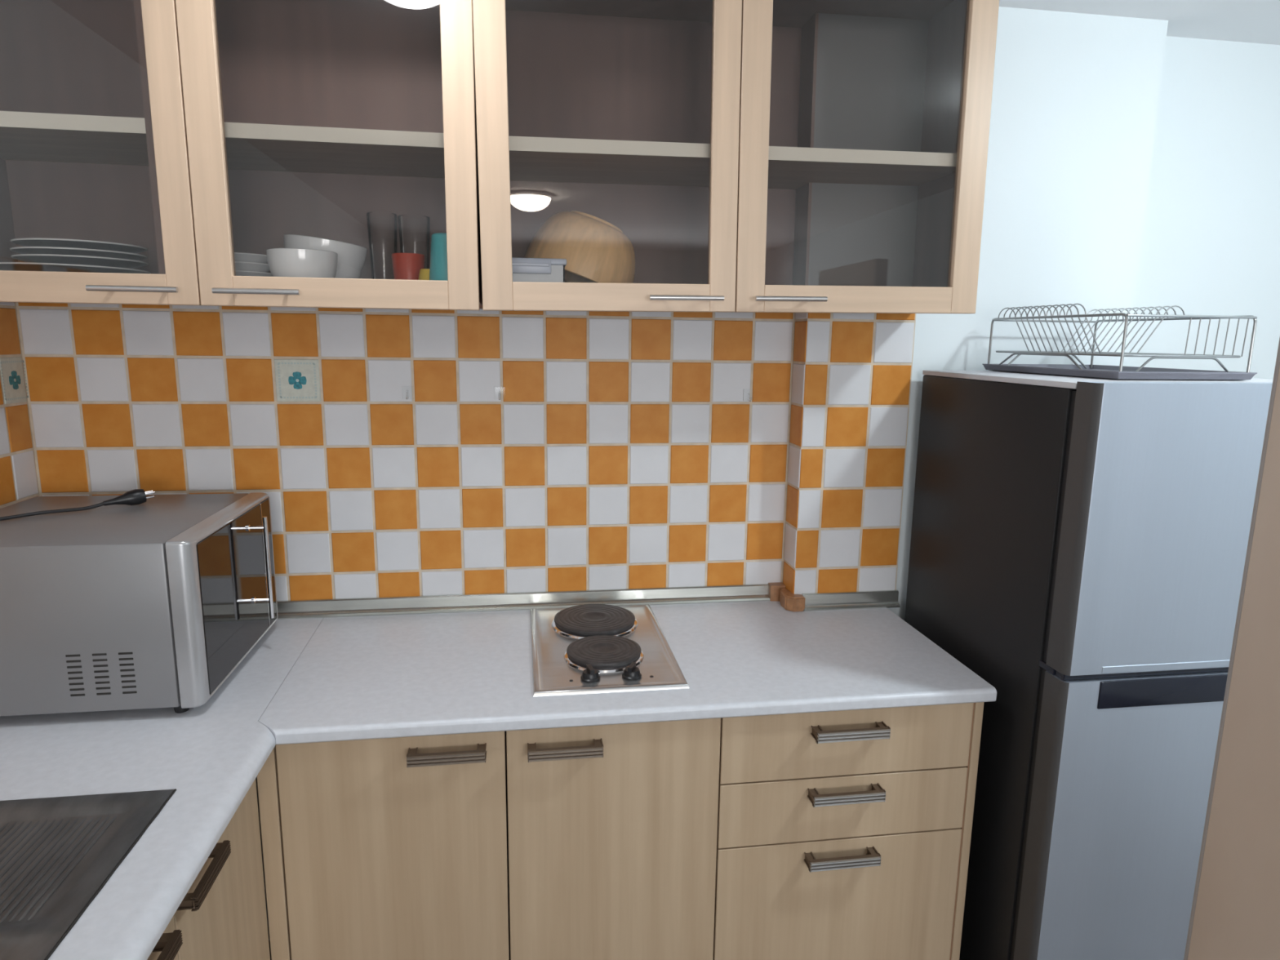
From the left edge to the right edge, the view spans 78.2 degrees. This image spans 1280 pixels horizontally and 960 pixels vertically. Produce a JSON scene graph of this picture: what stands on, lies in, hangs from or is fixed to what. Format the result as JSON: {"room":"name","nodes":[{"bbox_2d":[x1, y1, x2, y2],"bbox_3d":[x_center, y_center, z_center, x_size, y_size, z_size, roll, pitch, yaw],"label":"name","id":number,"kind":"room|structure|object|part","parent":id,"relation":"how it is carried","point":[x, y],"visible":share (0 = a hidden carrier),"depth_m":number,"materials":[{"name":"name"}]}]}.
{"room":"kitchen","nodes":[
{"label":"kitchen","id":0,"kind":"room"},
{"bbox_2d":[0,302,39,508],"bbox_3d":[-0.947,0.558,-1.000,0.100,2.256,5.608,-1,10,-9],"label":"wall","id":1,"kind":"structure","parent":0,"point":[19,482],"depth_m":1.64,"materials":[{"name":"tile"}]},
{"bbox_2d":[268,940,271,959],"bbox_3d":[0.645,1.696,-0.554,3.350,0.100,5.800,-1,10,-9],"label":"floor","id":2,"kind":"structure","parent":0,"point":[268,940],"depth_m":1.96,"materials":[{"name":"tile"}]},
{"bbox_2d":[146,778,270,959],"bbox_3d":[-0.800,1.014,0.513,0.607,0.828,1.746,-1,10,-9],"label":"base cabinet","id":3,"kind":"object","parent":2,"relation":"on","point":[222,915],"visible":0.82,"depth_m":1.21,"materials":[{"name":"brown wood"}]},
{"bbox_2d":[0,617,323,959],"bbox_3d":[-0.812,0.566,0.559,0.630,0.028,2.600,-1,10,-9],"label":"countertop","id":4,"kind":"structure","parent":3,"relation":"on","point":[212,753],"depth_m":1.19,"materials":[{"name":"white laminate"}]},
{"bbox_2d":[0,788,176,959],"bbox_3d":[-0.833,0.600,0.699,0.457,0.150,0.863,-1,10,-9],"label":"sink","id":5,"kind":"object","parent":4,"relation":"in","point":[57,854],"visible":1,"depth_m":1.00,"materials":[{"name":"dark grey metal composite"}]},
{"bbox_2d":[0,488,278,716],"bbox_3d":[-1.001,0.205,1.503,0.521,0.343,0.430,-1,10,-9],"label":"microwave","id":6,"kind":"object","parent":4,"relation":"on","point":[134,599],"visible":1,"depth_m":1.32,"materials":[{"name":"silver metal"}]},
{"bbox_3d":[-1.143,0.173,1.465,0.026,0.237,0.271,11,14,44],"label":"power cord","id":7,"kind":"part","parent":6,"relation":"part of","materials":[{"name":"black rubber"}]},
{"bbox_3d":[-0.784,0.214,1.522,0.011,0.273,0.334,-1,10,-9],"label":"door","id":8,"kind":"part","parent":6,"relation":"part of","materials":[{"name":"black glass"}]},
{"bbox_3d":[-0.772,0.179,1.601,0.039,0.213,0.013,-1,10,-9],"label":"handle","id":9,"kind":"part","parent":6,"relation":"part of","materials":[{"name":"silver metal"}]},
{"bbox_3d":[-0.813,0.179,1.713,0.011,0.273,0.053,-1,10,-9],"label":"control panel","id":10,"kind":"part","parent":6,"relation":"part of","materials":[{"name":"silver metal"}]},
{"bbox_3d":[-0.585,0.902,0.857,0.018,0.720,0.448,-1,10,-9],"label":"door","id":11,"kind":"part","parent":3,"relation":"part of","materials":[{"name":"brown wood"}]},
{"bbox_3d":[-0.576,0.579,0.920,0.031,0.020,0.121,-1,10,-9],"label":"handle","id":12,"kind":"part","parent":3,"relation":"part of","materials":[{"name":"brown metal"}]},
{"bbox_3d":[-0.602,0.543,1.084,0.031,0.020,0.121,-1,10,-9],"label":"handle","id":13,"kind":"part","parent":3,"relation":"part of","materials":[{"name":"brown metal"}]},
{"bbox_2d":[256,718,720,959],"bbox_3d":[-0.295,0.804,1.711,0.812,0.828,0.577,-1,10,-9],"label":"base cabinet","id":14,"kind":"object","parent":2,"relation":"on","point":[587,842],"visible":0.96,"depth_m":1.43,"materials":[{"name":"brown wood"}]},
{"bbox_3d":[-0.436,0.800,1.438,0.384,0.720,0.018,-1,10,-9],"label":"door","id":15,"kind":"part","parent":14,"relation":"part of","materials":[{"name":"brown wood"}]},
{"bbox_3d":[-0.335,0.477,1.368,0.133,0.022,0.037,-1,10,-9],"label":"handle","id":16,"kind":"part","parent":14,"relation":"part of","materials":[{"name":"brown metal"}]},
{"bbox_3d":[-0.133,0.479,1.399,0.133,0.022,0.037,-1,10,-9],"label":"handle","id":17,"kind":"part","parent":14,"relation":"part of","materials":[{"name":"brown metal"}]},
{"bbox_3d":[-0.050,0.794,1.496,0.391,0.720,0.018,-1,10,-9],"label":"door","id":18,"kind":"part","parent":14,"relation":"part of","materials":[{"name":"brown wood"}]},
{"bbox_2d":[258,600,996,744],"bbox_3d":[-0.030,0.373,1.686,1.357,0.026,0.572,-1,10,-9],"label":"countertop","id":19,"kind":"structure","parent":14,"relation":"on","point":[394,676],"depth_m":1.55,"materials":[{"name":"white laminate"}]},
{"bbox_2d":[529,604,688,696],"bbox_3d":[-0.086,0.341,1.696,0.294,0.030,0.465,-1,10,-9],"label":"cooktop","id":20,"kind":"object","parent":19,"relation":"in","point":[585,648],"visible":1,"depth_m":1.62,"materials":[{"name":"silver metal"}]},
{"bbox_3d":[-0.095,0.371,1.512,0.038,0.024,0.038,-1,10,-9],"label":"knob","id":21,"kind":"part","parent":20,"relation":"part of","materials":[{"name":"black plastic"}]},
{"bbox_3d":[-0.104,0.327,1.806,0.198,0.006,0.198,-1,10,-9],"label":"burner","id":22,"kind":"part","parent":20,"relation":"part of","materials":[{"name":"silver metal"}]},
{"bbox_3d":[-0.104,0.320,1.805,0.186,0.016,0.186,-1,10,-9],"label":"hot plate","id":23,"kind":"part","parent":20,"relation":"part of","materials":[{"name":"metal"}]},
{"bbox_3d":[-0.074,0.360,1.624,0.166,0.006,0.166,-1,10,-9],"label":"burner","id":24,"kind":"part","parent":20,"relation":"part of","materials":[{"name":"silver metal"}]},
{"bbox_3d":[-0.074,0.353,1.622,0.154,0.016,0.154,-1,10,-9],"label":"hot plate","id":25,"kind":"part","parent":20,"relation":"part of","materials":[{"name":"metal"}]},
{"bbox_3d":[-0.016,0.370,1.524,0.038,0.024,0.038,-1,10,-9],"label":"knob","id":26,"kind":"part","parent":20,"relation":"part of","materials":[{"name":"black plastic"}]},
{"bbox_2d":[712,702,984,959],"bbox_3d":[0.367,0.795,1.810,0.527,0.829,0.577,-1,10,-9],"label":"base cabinet","id":27,"kind":"object","parent":2,"relation":"on","point":[844,834],"visible":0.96,"depth_m":1.53,"materials":[{"name":"brown wood"}]},
{"bbox_3d":[0.393,0.922,1.586,0.501,0.448,0.018,-1,10,-9],"label":"drawer","id":28,"kind":"part","parent":27,"relation":"part of","materials":[{"name":"brown wood"}]},
{"bbox_3d":[0.397,0.634,1.535,0.501,0.131,0.018,-1,10,-9],"label":"drawer","id":29,"kind":"part","parent":27,"relation":"part of","materials":[{"name":"brown wood"}]},
{"bbox_3d":[0.392,0.734,1.526,0.143,0.022,0.037,-1,10,-9],"label":"handle","id":30,"kind":"part","parent":27,"relation":"part of","materials":[{"name":"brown metal"}]},
{"bbox_3d":[0.398,0.500,1.510,0.501,0.135,0.018,-1,10,-9],"label":"drawer","id":31,"kind":"part","parent":27,"relation":"part of","materials":[{"name":"brown wood"}]},
{"bbox_3d":[0.394,0.600,1.502,0.143,0.022,0.037,-1,10,-9],"label":"handle","id":32,"kind":"part","parent":27,"relation":"part of","materials":[{"name":"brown metal"}]},
{"bbox_3d":[0.396,0.473,1.479,0.143,0.022,0.037,-1,10,-9],"label":"handle","id":33,"kind":"part","parent":27,"relation":"part of","materials":[{"name":"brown metal"}]},
{"bbox_3d":[0.622,0.795,1.827,0.018,0.829,0.461,-1,10,-9],"label":"panel","id":34,"kind":"part","parent":27,"relation":"part of","materials":[{"name":"brown wood"}]},
{"bbox_2d":[904,369,1272,959],"bbox_3d":[0.980,0.499,1.743,0.564,1.449,0.584,-1,10,-9],"label":"refrigerator","id":35,"kind":"object","parent":2,"relation":"on","point":[1078,545],"visible":0.7,"depth_m":1.45,"materials":[{"name":"silver metal"}]},
{"bbox_3d":[0.985,-0.211,1.644,0.564,0.011,0.527,-1,10,-9],"label":"panel","id":36,"kind":"part","parent":35,"relation":"part of","materials":[{"name":"grey plastic"}]},
{"bbox_2d":[982,303,1257,380],"bbox_3d":[0.986,-0.295,1.661,0.290,0.145,0.436,-1,10,-9],"label":"dish rack","id":37,"kind":"object","parent":35,"relation":"on","point":[1101,371],"visible":1,"depth_m":1.62,"materials":[{"name":"grey metal"}]},
{"bbox_3d":[0.978,-0.267,1.664,0.086,0.004,0.394,-1,10,-9],"label":"plate rail","id":38,"kind":"part","parent":37,"relation":"part of","materials":[{"name":"silver metal"}]},
{"bbox_2d":[982,364,1257,380],"bbox_3d":[0.986,-0.231,1.673,0.290,0.016,0.436,-1,10,-9],"label":"drip tray","id":39,"kind":"object","parent":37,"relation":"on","point":[1101,371],"depth_m":1.53,"materials":[{"name":"grey plastic"}]},
{"bbox_3d":[1.016,0.774,1.528,0.563,0.865,0.052,-1,10,-9],"label":"door","id":40,"kind":"part","parent":35,"relation":"part of","materials":[{"name":"silver metal"}]},
{"bbox_3d":[1.025,0.084,1.404,0.563,0.511,0.052,-1,10,-9],"label":"door","id":41,"kind":"part","parent":35,"relation":"part of","materials":[{"name":"silver metal"}]},
{"bbox_3d":[1.050,0.380,1.435,0.473,0.052,0.004,-1,10,-9],"label":"handle","id":42,"kind":"part","parent":35,"relation":"part of","materials":[{"name":"black plastic"}]},
{"bbox_2d":[1183,337,1279,959],"bbox_3d":[0.881,0.494,0.944,0.036,1.740,0.430,-1,10,-9],"label":"door","id":43,"kind":"structure","parent":2,"relation":"on","point":[1235,915],"depth_m":1.08,"materials":[{"name":"brown wood"}]},
{"bbox_2d":[15,35,1279,940],"bbox_3d":[0.237,0.032,2.010,3.350,2.256,0.100,-1,10,-9],"label":"wall","id":44,"kind":"structure","parent":0,"point":[617,450],"depth_m":1.86,"materials":[{"name":"tile"}]},
{"bbox_2d":[0,0,482,310],"bbox_3d":[-0.794,-0.657,1.480,0.964,0.654,0.374,-1,10,-9],"label":"upper cabinet","id":45,"kind":"object","parent":44,"relation":"attached to","point":[194,134],"visible":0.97,"depth_m":1.57,"materials":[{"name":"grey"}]},
{"bbox_2d":[0,126,148,165],"bbox_3d":[-1.065,-0.635,1.475,0.395,0.024,0.292,-1,10,-9],"label":"shelf","id":46,"kind":"object","parent":45,"relation":"attached to","point":[19,145],"depth_m":1.47,"materials":[{"name":"beige wood"}]},
{"bbox_3d":[-1.012,-0.628,1.304,0.480,0.654,0.020,-1,10,-9],"label":"door","id":47,"kind":"part","parent":45,"relation":"part of","materials":[{"name":"brown wood"}]},
{"bbox_3d":[-0.867,-0.328,1.354,0.142,0.010,0.034,-1,10,-9],"label":"handle","id":48,"kind":"part","parent":45,"relation":"part of","materials":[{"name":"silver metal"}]},
{"bbox_3d":[-0.670,-0.331,1.383,0.142,0.010,0.034,-1,10,-9],"label":"handle","id":49,"kind":"part","parent":45,"relation":"part of","materials":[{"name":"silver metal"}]},
{"bbox_2d":[266,248,337,278],"bbox_3d":[-0.635,-0.393,1.486,0.124,0.074,0.124,-1,10,-9],"label":"bowl","id":50,"kind":"object","parent":45,"relation":"in","point":[282,262],"visible":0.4,"depth_m":1.44,"materials":[{"name":"white ceramic"}]},
{"bbox_3d":[-0.534,-0.635,1.375,0.482,0.654,0.020,-1,10,-9],"label":"door","id":51,"kind":"part","parent":45,"relation":"part of","materials":[{"name":"brown wood"}]},
{"bbox_2d":[225,137,444,177],"bbox_3d":[-0.596,-0.642,1.546,0.523,0.024,0.292,-1,10,-9],"label":"shelf","id":52,"kind":"object","parent":45,"relation":"attached to","point":[246,157],"depth_m":1.53,"materials":[{"name":"beige wood"}]},
{"bbox_2d":[334,261,360,278],"bbox_3d":[-0.658,-0.421,1.629,0.158,0.077,0.158,-1,10,-9],"label":"bowl","id":53,"kind":"object","parent":45,"relation":"in","point":[344,271],"visible":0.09,"depth_m":1.59,"materials":[{"name":"white ceramic"}]},
{"bbox_2d":[283,234,367,270],"bbox_3d":[-0.646,-0.453,1.624,0.160,0.092,0.160,2,10,7],"label":"bowl","id":54,"kind":"object","parent":53,"relation":"in","point":[353,255],"visible":0.41,"depth_m":1.56,"materials":[{"name":"white ceramic"}]},
{"bbox_2d":[366,212,397,279],"bbox_3d":[-0.539,-0.471,1.656,0.062,0.170,0.062,-1,10,-9],"label":"drinking glass","id":55,"kind":"object","parent":45,"relation":"in","point":[395,216],"visible":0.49,"depth_m":1.64,"materials":[{"name":"clear glass"}]},
{"bbox_2d":[391,253,425,279],"bbox_3d":[-0.461,-0.409,1.572,0.064,0.080,0.064,-1,10,-9],"label":"tumbler","id":56,"kind":"object","parent":45,"relation":"in","point":[406,266],"visible":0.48,"depth_m":1.54,"materials":[{"name":"red plastic"}]},
{"bbox_2d":[397,214,430,268],"bbox_3d":[-0.473,-0.468,1.657,0.066,0.165,0.066,-1,10,-9],"label":"drinking glass","id":57,"kind":"object","parent":45,"relation":"in","point":[399,217],"visible":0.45,"depth_m":1.65,"materials":[{"name":"clear glass"}]},
{"bbox_2d":[417,268,429,279],"bbox_3d":[-0.406,-0.381,1.516,0.050,0.047,0.050,-1,10,-9],"label":"cup","id":58,"kind":"object","parent":45,"relation":"in","point":[424,274],"visible":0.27,"depth_m":1.50,"materials":[{"name":"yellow plastic"}]},
{"bbox_2d":[429,232,448,280],"bbox_3d":[-0.367,-0.409,1.496,0.069,0.110,0.069,-1,10,-9],"label":"tumbler","id":59,"kind":"object","parent":45,"relation":"in","point":[438,253],"visible":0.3,"depth_m":1.47,"materials":[{"name":"teal plastic"}]},
{"bbox_3d":[-1.096,-0.377,1.522,0.263,0.018,0.263,-1,10,-9],"label":"plate","id":60,"kind":"object","parent":45,"relation":"in","visible":0},
{"bbox_2d":[0,262,151,273],"bbox_3d":[-1.096,-0.398,1.517,0.263,0.018,0.263,-1,10,-9],"label":"plate","id":61,"kind":"object","parent":60,"relation":"on","point":[12,266],"visible":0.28,"depth_m":1.42,"materials":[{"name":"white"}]},
{"bbox_2d":[10,253,148,268],"bbox_3d":[-1.074,-0.415,1.518,0.217,0.018,0.217,-1,10,-9],"label":"plate","id":62,"kind":"object","parent":61,"relation":"on","point":[30,258],"visible":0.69,"depth_m":1.45,"materials":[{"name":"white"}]},
{"bbox_2d":[9,246,147,260],"bbox_3d":[-1.076,-0.428,1.517,0.217,0.018,0.217,-1,10,-9],"label":"plate","id":63,"kind":"object","parent":62,"relation":"on","point":[21,250],"visible":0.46,"depth_m":1.44,"materials":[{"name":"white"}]},
{"bbox_2d":[9,238,147,253],"bbox_3d":[-1.074,-0.443,1.516,0.217,0.018,0.217,-1,10,-9],"label":"plate","id":64,"kind":"object","parent":63,"relation":"on","point":[54,242],"visible":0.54,"depth_m":1.44,"materials":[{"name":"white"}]},
{"bbox_3d":[-0.791,-0.379,1.558,0.140,0.018,0.140,-1,10,-9],"label":"plate","id":65,"kind":"object","parent":45,"relation":"in","visible":0},
{"bbox_2d":[235,270,272,276],"bbox_3d":[-0.790,-0.399,1.554,0.140,0.018,0.140,-1,10,-9],"label":"plate","id":66,"kind":"object","parent":65,"relation":"on","point":[238,273],"visible":0.1,"depth_m":1.51,"materials":[{"name":"white ceramic"}]},
{"bbox_2d":[235,261,270,272],"bbox_3d":[-0.790,-0.415,1.551,0.140,0.018,0.140,-1,10,-9],"label":"plate","id":67,"kind":"object","parent":66,"relation":"on","point":[241,266],"visible":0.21,"depth_m":1.51,"materials":[{"name":"white ceramic"}]},
{"bbox_2d":[234,252,267,263],"bbox_3d":[-0.790,-0.432,1.548,0.140,0.018,0.140,-1,10,-9],"label":"plate","id":68,"kind":"object","parent":67,"relation":"on","point":[241,257],"visible":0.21,"depth_m":1.51,"materials":[{"name":"white ceramic"}]},
{"bbox_2d":[276,582,786,619],"bbox_3d":[-0.463,0.297,1.886,1.678,0.041,0.028,-1,10,-9],"label":"trim","id":69,"kind":"structure","parent":44,"relation":"attached to","point":[476,602],"depth_m":1.91,"materials":[{"name":"metal"}]},
{"bbox_2d":[472,0,999,313],"bbox_3d":[0.174,-0.676,1.624,0.988,0.654,0.374,-1,10,-8],"label":"upper cabinet","id":70,"kind":"object","parent":44,"relation":"attached to","point":[751,156],"visible":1,"depth_m":1.70,"materials":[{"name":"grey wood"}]},
{"bbox_2d":[511,257,566,282],"bbox_3d":[-0.214,-0.395,1.542,0.137,0.070,0.095,-1,10,-9],"label":"food container","id":71,"kind":"object","parent":70,"relation":"in","point":[524,269],"visible":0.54,"depth_m":1.50,"materials":[{"name":"grey plastic"}]},
{"bbox_3d":[-0.214,-0.424,1.540,0.137,0.012,0.089,-1,10,-9],"label":"lid","id":72,"kind":"part","parent":71,"relation":"part of","materials":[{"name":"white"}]},
{"bbox_2d":[524,210,635,283],"bbox_3d":[-0.129,-0.475,1.669,0.236,0.179,0.236,4,11,18],"label":"salad bowl","id":73,"kind":"object","parent":70,"relation":"in","point":[594,250],"visible":0.88,"depth_m":1.58,"materials":[{"name":"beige wood"}]},
{"bbox_3d":[-0.054,-0.644,1.447,0.482,0.654,0.020,-1,10,-8],"label":"door","id":74,"kind":"part","parent":70,"relation":"part of","materials":[{"name":"brown wood"}]},
{"bbox_3d":[0.087,-0.346,1.496,0.142,0.010,0.034,-1,10,-8],"label":"handle","id":75,"kind":"part","parent":70,"relation":"part of","materials":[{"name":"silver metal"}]},
{"bbox_2d":[509,150,955,189],"bbox_3d":[0.169,-0.658,1.660,0.958,0.024,0.292,-1,10,-8],"label":"shelf","id":76,"kind":"object","parent":70,"relation":"attached to","point":[528,169],"depth_m":1.62,"materials":[{"name":"beige wood"}]},
{"bbox_3d":[0.290,-0.351,1.526,0.142,0.010,0.034,-1,10,-8],"label":"handle","id":77,"kind":"part","parent":70,"relation":"part of","materials":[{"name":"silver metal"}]},
{"bbox_3d":[0.435,-0.657,1.520,0.503,0.654,0.020,-1,10,-8],"label":"door","id":78,"kind":"part","parent":70,"relation":"part of","materials":[{"name":"brown wood"}]},
{"bbox_2d":[779,587,900,611],"bbox_3d":[0.498,0.294,1.974,0.295,0.038,0.083,-1,10,-9],"label":"trim","id":79,"kind":"structure","parent":44,"relation":"attached to","point":[790,602],"depth_m":1.95,"materials":[{"name":"metal"}]},
{"bbox_2d":[782,6,1168,620],"bbox_3d":[0.791,0.040,2.006,0.844,2.256,0.092,-1,10,-9],"label":"wall pillar","id":80,"kind":"structure","parent":0,"point":[1075,96],"depth_m":1.88,"materials":[{"name":"white paint"}]},
{"bbox_2d":[999,0,1279,44],"bbox_3d":[0.675,-0.623,-0.971,3.350,0.100,5.800,-1,10,-9],"label":"ceiling","id":81,"kind":"structure","parent":0,"point":[1254,21],"depth_m":1.79,"materials":[{"name":"white paint"}]}
]}

